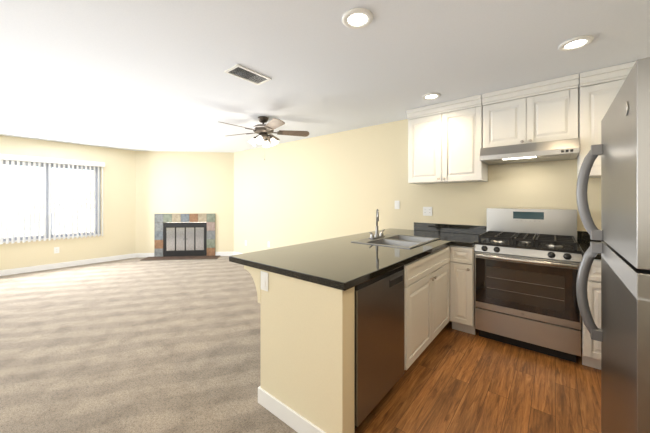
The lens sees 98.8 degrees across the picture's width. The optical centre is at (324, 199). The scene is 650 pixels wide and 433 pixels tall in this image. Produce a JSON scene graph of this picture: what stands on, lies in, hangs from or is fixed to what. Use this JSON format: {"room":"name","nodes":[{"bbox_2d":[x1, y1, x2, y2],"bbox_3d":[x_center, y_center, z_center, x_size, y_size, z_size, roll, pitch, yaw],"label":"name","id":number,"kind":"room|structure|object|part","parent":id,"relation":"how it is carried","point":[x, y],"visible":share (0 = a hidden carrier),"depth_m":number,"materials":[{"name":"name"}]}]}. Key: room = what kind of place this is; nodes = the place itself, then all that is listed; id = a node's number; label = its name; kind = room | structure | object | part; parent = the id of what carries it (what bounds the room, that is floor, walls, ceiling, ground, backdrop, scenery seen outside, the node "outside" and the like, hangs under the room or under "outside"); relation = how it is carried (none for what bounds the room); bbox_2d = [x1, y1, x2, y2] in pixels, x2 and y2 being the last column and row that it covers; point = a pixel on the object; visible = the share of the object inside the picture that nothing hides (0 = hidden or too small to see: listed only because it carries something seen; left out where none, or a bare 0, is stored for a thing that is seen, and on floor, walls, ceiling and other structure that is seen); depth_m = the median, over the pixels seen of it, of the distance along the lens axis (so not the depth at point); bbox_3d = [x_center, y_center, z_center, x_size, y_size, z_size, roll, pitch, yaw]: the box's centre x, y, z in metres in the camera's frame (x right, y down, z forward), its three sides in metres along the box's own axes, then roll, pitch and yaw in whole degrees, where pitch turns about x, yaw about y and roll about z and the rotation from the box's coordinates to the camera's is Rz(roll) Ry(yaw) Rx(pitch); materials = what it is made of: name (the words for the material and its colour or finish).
{"room":"kitchen","nodes":[
{"label":"kitchen","id":0,"kind":"room"},
{"bbox_2d":[0,135,135,269],"bbox_3d":[-5.797,0.100,4.712,0.120,2.440,4.470,0,0,40],"label":"wall","id":1,"kind":"structure","parent":0,"point":[118,237],"depth_m":5.82,"materials":[{"name":"paint"}]},
{"bbox_2d":[3,160,100,242],"bbox_3d":[-5.290,0.025,5.298,0.115,1.442,1.616,0,0,40],"label":"window","id":2,"kind":"structure","parent":1,"relation":"in","point":[47,201],"depth_m":5.36,"materials":[{"name":"grey plastic"}]},
{"bbox_2d":[0,154,104,243],"bbox_3d":[-5.205,-0.011,5.214,0.108,1.547,1.720,0,0,40],"label":"window blinds","id":3,"kind":"object","parent":2,"relation":"attached to","point":[28,159],"visible":0.96,"depth_m":5.16,"materials":[{"name":"white plastic"}]},
{"bbox_2d":[54,247,58,253],"bbox_3d":[-5.170,0.970,5.367,0.006,0.118,0.075,0,0,40],"label":"electrical outlet","id":4,"kind":"object","parent":1,"relation":"attached to","point":[56,249],"visible":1,"depth_m":5.36,"materials":[{"name":"white plastic"}]},
{"bbox_2d":[0,256,297,432],"bbox_3d":[-2.821,1.350,3.242,6.580,0.060,6.240,0,0,40],"label":"floor","id":5,"kind":"structure","parent":0,"point":[133,345],"depth_m":2.46,"materials":[{"name":"beige carpet"}]},
{"bbox_2d":[140,214,219,260],"bbox_3d":[-3.250,0.819,6.508,1.598,1.000,0.789,0,0,-5],"label":"fireplace","id":6,"kind":"object","parent":5,"relation":"on","point":[190,237],"visible":1,"depth_m":6.46,"materials":[{"name":"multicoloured tile"}]},
{"bbox_2d":[136,151,233,255],"bbox_3d":[-3.253,0.100,6.543,2.312,2.440,0.120,0,0,-5],"label":"wall","id":7,"kind":"structure","parent":0,"point":[184,182],"depth_m":6.48,"materials":[{"name":"paint"}]},
{"bbox_2d":[261,270,354,432],"bbox_3d":[0.652,0.886,2.595,0.658,0.868,2.570,0,0,40],"label":"wall","id":8,"kind":"structure","parent":0,"point":[307,350],"depth_m":1.53,"materials":[{"name":"paint"}]},
{"bbox_2d":[244,265,260,302],"bbox_3d":[0.264,0.566,2.806,0.180,0.228,2.384,0,0,40],"label":"corbel bracket","id":9,"kind":"object","parent":8,"relation":"attached to","point":[255,273],"visible":0.29,"depth_m":1.85,"materials":[{"name":"paint"}]},
{"bbox_2d":[261,271,267,291],"bbox_3d":[-0.389,0.520,1.781,0.075,0.118,0.008,0,0,40],"label":"outlet","id":10,"kind":"object","parent":8,"relation":"attached to","point":[264,281],"visible":1,"depth_m":1.78,"materials":[{"name":"white plastic"}]},
{"bbox_2d":[229,228,476,290],"bbox_3d":[0.593,0.430,2.635,1.235,0.040,2.577,0,0,40],"label":"countertop","id":11,"kind":"structure","parent":8,"relation":"on","point":[344,263],"depth_m":1.97,"materials":[{"name":"black stone"}]},
{"bbox_2d":[368,209,384,238],"bbox_3d":[0.575,0.248,2.950,0.111,0.310,0.332,0,0,40],"label":"faucet","id":12,"kind":"object","parent":11,"relation":"on","point":[376,236],"visible":1,"depth_m":2.95,"materials":[{"name":"silver metal"}]},
{"bbox_2d":[351,234,439,248],"bbox_3d":[0.733,0.491,2.820,0.595,0.177,0.790,0,0,40],"label":"sink","id":13,"kind":"object","parent":11,"relation":"in","point":[401,241],"visible":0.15,"depth_m":2.83,"materials":[{"name":"silver metal"}]},
{"bbox_2d":[397,230,448,235],"bbox_3d":[1.228,0.430,3.336,0.420,0.040,0.687,0,0,40],"label":"countertop","id":14,"kind":"structure","parent":8,"relation":"on","point":[415,232],"depth_m":3.40,"materials":[{"name":"black stone"}]},
{"bbox_2d":[453,234,478,239],"bbox_3d":[1.600,0.430,3.029,0.185,0.040,0.687,0,0,40],"label":"countertop","id":15,"kind":"structure","parent":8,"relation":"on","point":[467,236],"depth_m":3.04,"materials":[{"name":"black stone"}]},
{"bbox_2d":[0,0,649,152],"bbox_3d":[-2.035,-1.150,2.592,8.620,0.060,6.240,0,0,40],"label":"ceiling","id":16,"kind":"structure","parent":0,"point":[141,75],"depth_m":2.22,"materials":[{"name":"paint"}]},
{"bbox_2d":[224,64,271,84],"bbox_3d":[-0.683,-1.113,2.492,0.200,0.011,0.360,0,0,40],"label":"ceiling vent","id":17,"kind":"object","parent":16,"relation":"in","point":[245,73],"visible":1,"depth_m":2.48,"materials":[{"name":"white plastic"}]},
{"bbox_2d":[220,116,308,159],"bbox_3d":[-0.875,-0.830,3.767,1.218,0.579,1.178,0,0,40],"label":"ceiling fan","id":18,"kind":"object","parent":16,"relation":"hanging from","point":[263,130],"visible":1,"depth_m":3.76,"materials":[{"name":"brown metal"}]},
{"bbox_2d":[342,8,372,28],"bbox_3d":[0.200,-1.113,1.716,0.190,0.013,0.190,0,0,40],"label":"recessed light","id":19,"kind":"object","parent":16,"relation":"in","point":[356,18],"visible":1,"depth_m":1.70,"materials":[{"name":"white plastic"}]},
{"bbox_2d":[422,93,440,99],"bbox_3d":[1.144,-1.113,2.999,0.190,0.013,0.190,0,0,40],"label":"recessed light","id":20,"kind":"object","parent":16,"relation":"in","point":[430,96],"visible":1,"depth_m":2.98,"materials":[{"name":"white plastic"}]},
{"bbox_2d":[558,35,593,50],"bbox_3d":[1.787,-1.113,1.987,0.190,0.013,0.190,0,0,40],"label":"recessed light","id":21,"kind":"object","parent":16,"relation":"in","point":[575,43],"visible":1,"depth_m":1.98,"materials":[{"name":"white plastic"}]},
{"bbox_2d":[234,119,600,262],"bbox_3d":[0.551,0.100,4.424,6.970,2.440,0.120,0,0,40],"label":"wall","id":22,"kind":"structure","parent":0,"point":[333,185],"depth_m":4.34,"materials":[{"name":"paint"}]},
{"bbox_2d":[0,252,325,432],"bbox_3d":[-2.034,1.270,2.594,8.387,0.100,6.010,0,0,40],"label":"baseboard","id":23,"kind":"structure","parent":22,"relation":"attached to","point":[290,417],"depth_m":1.78,"materials":[{"name":"white wood"}]},
{"bbox_2d":[395,201,399,208],"bbox_3d":[1.022,0.070,3.949,0.075,0.118,0.008,0,0,40],"label":"outlet","id":24,"kind":"object","parent":22,"relation":"attached to","point":[397,204],"visible":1,"depth_m":3.94,"materials":[{"name":"white plastic"}]},
{"bbox_2d":[423,207,431,215],"bbox_3d":[1.354,0.150,3.676,0.120,0.118,0.006,0,0,40],"label":"outlet","id":25,"kind":"object","parent":22,"relation":"attached to","point":[427,211],"visible":1,"depth_m":3.67,"materials":[{"name":"white plastic"}]},
{"bbox_2d":[406,94,487,183],"bbox_3d":[1.453,-0.663,3.353,0.825,0.907,0.379,0,0,40],"label":"upper cabinet","id":26,"kind":"object","parent":22,"relation":"attached to","point":[445,142],"visible":1,"depth_m":3.20,"materials":[{"name":"white wood"}]},
{"bbox_2d":[414,222,604,242],"bbox_3d":[2.152,0.357,3.004,2.447,0.104,0.020,0,0,40],"label":"backsplash","id":27,"kind":"structure","parent":22,"relation":"attached to","point":[583,236],"depth_m":3.40,"materials":[{"name":"black stone"}]},
{"bbox_2d":[482,73,578,147],"bbox_3d":[2.067,-0.828,2.844,0.760,0.579,0.379,0,0,40],"label":"upper cabinet","id":28,"kind":"object","parent":22,"relation":"attached to","point":[544,111],"visible":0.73,"depth_m":2.69,"materials":[{"name":"white wood"}]},
{"bbox_2d":[480,138,579,164],"bbox_3d":[2.028,-0.466,2.796,0.756,0.139,0.500,0,0,40],"label":"range hood","id":29,"kind":"object","parent":28,"relation":"attached to","point":[564,149],"visible":1,"depth_m":2.62,"materials":[{"name":"silver metal"}]},
{"bbox_2d":[577,242,600,259],"bbox_3d":[2.549,0.430,2.192,0.802,0.040,0.767,0,0,40],"label":"countertop","id":30,"kind":"structure","parent":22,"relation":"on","point":[583,246],"depth_m":2.40,"materials":[{"name":"black stone"}]},
{"bbox_2d":[577,61,635,178],"bbox_3d":[2.673,-0.663,2.344,0.801,0.907,0.379,0,0,40],"label":"upper cabinet","id":31,"kind":"object","parent":22,"relation":"attached to","point":[598,90],"visible":0.31,"depth_m":2.42,"materials":[{"name":"white wood"}]},
{"bbox_2d":[355,321,600,432],"bbox_3d":[0.500,1.350,0.495,2.040,0.060,6.240,0,0,40],"label":"floor","id":32,"kind":"structure","parent":0,"point":[450,380],"depth_m":1.90,"materials":[{"name":"brown wood"}]},
{"bbox_2d":[355,265,403,427],"bbox_3d":[0.145,0.887,1.885,0.571,0.865,0.600,0,0,40],"label":"dishwasher","id":33,"kind":"object","parent":32,"relation":"on","point":[379,336],"visible":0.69,"depth_m":1.64,"materials":[{"name":"silver metal"}]},
{"bbox_2d":[404,246,449,369],"bbox_3d":[0.700,0.887,2.539,0.593,0.866,1.109,0,0,40],"label":"base cabinet","id":34,"kind":"object","parent":32,"relation":"on","point":[426,299],"visible":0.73,"depth_m":2.25,"materials":[{"name":"white wood"}]},
{"bbox_2d":[450,245,474,334],"bbox_3d":[1.557,0.887,3.000,0.215,0.866,0.784,0,0,40],"label":"base cabinet","id":35,"kind":"object","parent":32,"relation":"on","point":[462,288],"visible":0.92,"depth_m":2.72,"materials":[{"name":"white wood"}]},
{"bbox_2d":[474,208,581,362],"bbox_3d":[1.923,0.708,2.669,0.760,1.225,0.736,0,0,40],"label":"range","id":36,"kind":"object","parent":32,"relation":"on","point":[527,263],"visible":0.98,"depth_m":2.46,"materials":[{"name":"silver metal"}]},
{"bbox_2d":[581,256,600,369],"bbox_3d":[2.542,0.887,2.185,0.805,0.866,0.784,0,0,40],"label":"base cabinet","id":37,"kind":"object","parent":32,"relation":"on","point":[591,352],"visible":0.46,"depth_m":2.13,"materials":[{"name":"white wood"}]},
{"bbox_3d":[1.397,0.470,0.791,0.745,1.700,0.760,0,0,40],"label":"refrigerator","id":38,"kind":"object","parent":32,"relation":"on","visible":0},
{"bbox_2d":[576,57,649,432],"bbox_3d":[1.076,0.425,1.056,0.156,1.610,0.760,0,0,40],"label":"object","id":39,"kind":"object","parent":38,"relation":"attached to","point":[625,269],"depth_m":0.90,"materials":[{"name":"silver metal"}]},
{"bbox_3d":[1.265,0.200,1.335,0.092,0.918,0.042,0,0,40],"label":"refrigerator handle","id":40,"kind":"part","parent":39,"relation":"part of","materials":[{"name":"silver metal"}]},
{"label":"outside","id":41,"kind":"structure","parent":0,"visible":0},
{"bbox_2d":[3,208,179,237],"bbox_3d":[-29.750,1.645,24.611,57.600,0.050,80.000,0,0,40],"label":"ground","id":42,"kind":"structure","parent":41,"point":[75,220],"depth_m":20.89,"materials":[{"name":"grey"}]},
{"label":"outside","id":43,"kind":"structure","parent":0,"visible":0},
{"bbox_2d":[3,200,180,236],"bbox_3d":[-6.354,0.715,5.905,2.000,1.410,8.000,0,0,40],"label":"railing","id":44,"kind":"object","parent":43,"point":[21,202],"depth_m":6.07,"materials":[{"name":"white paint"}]}
]}

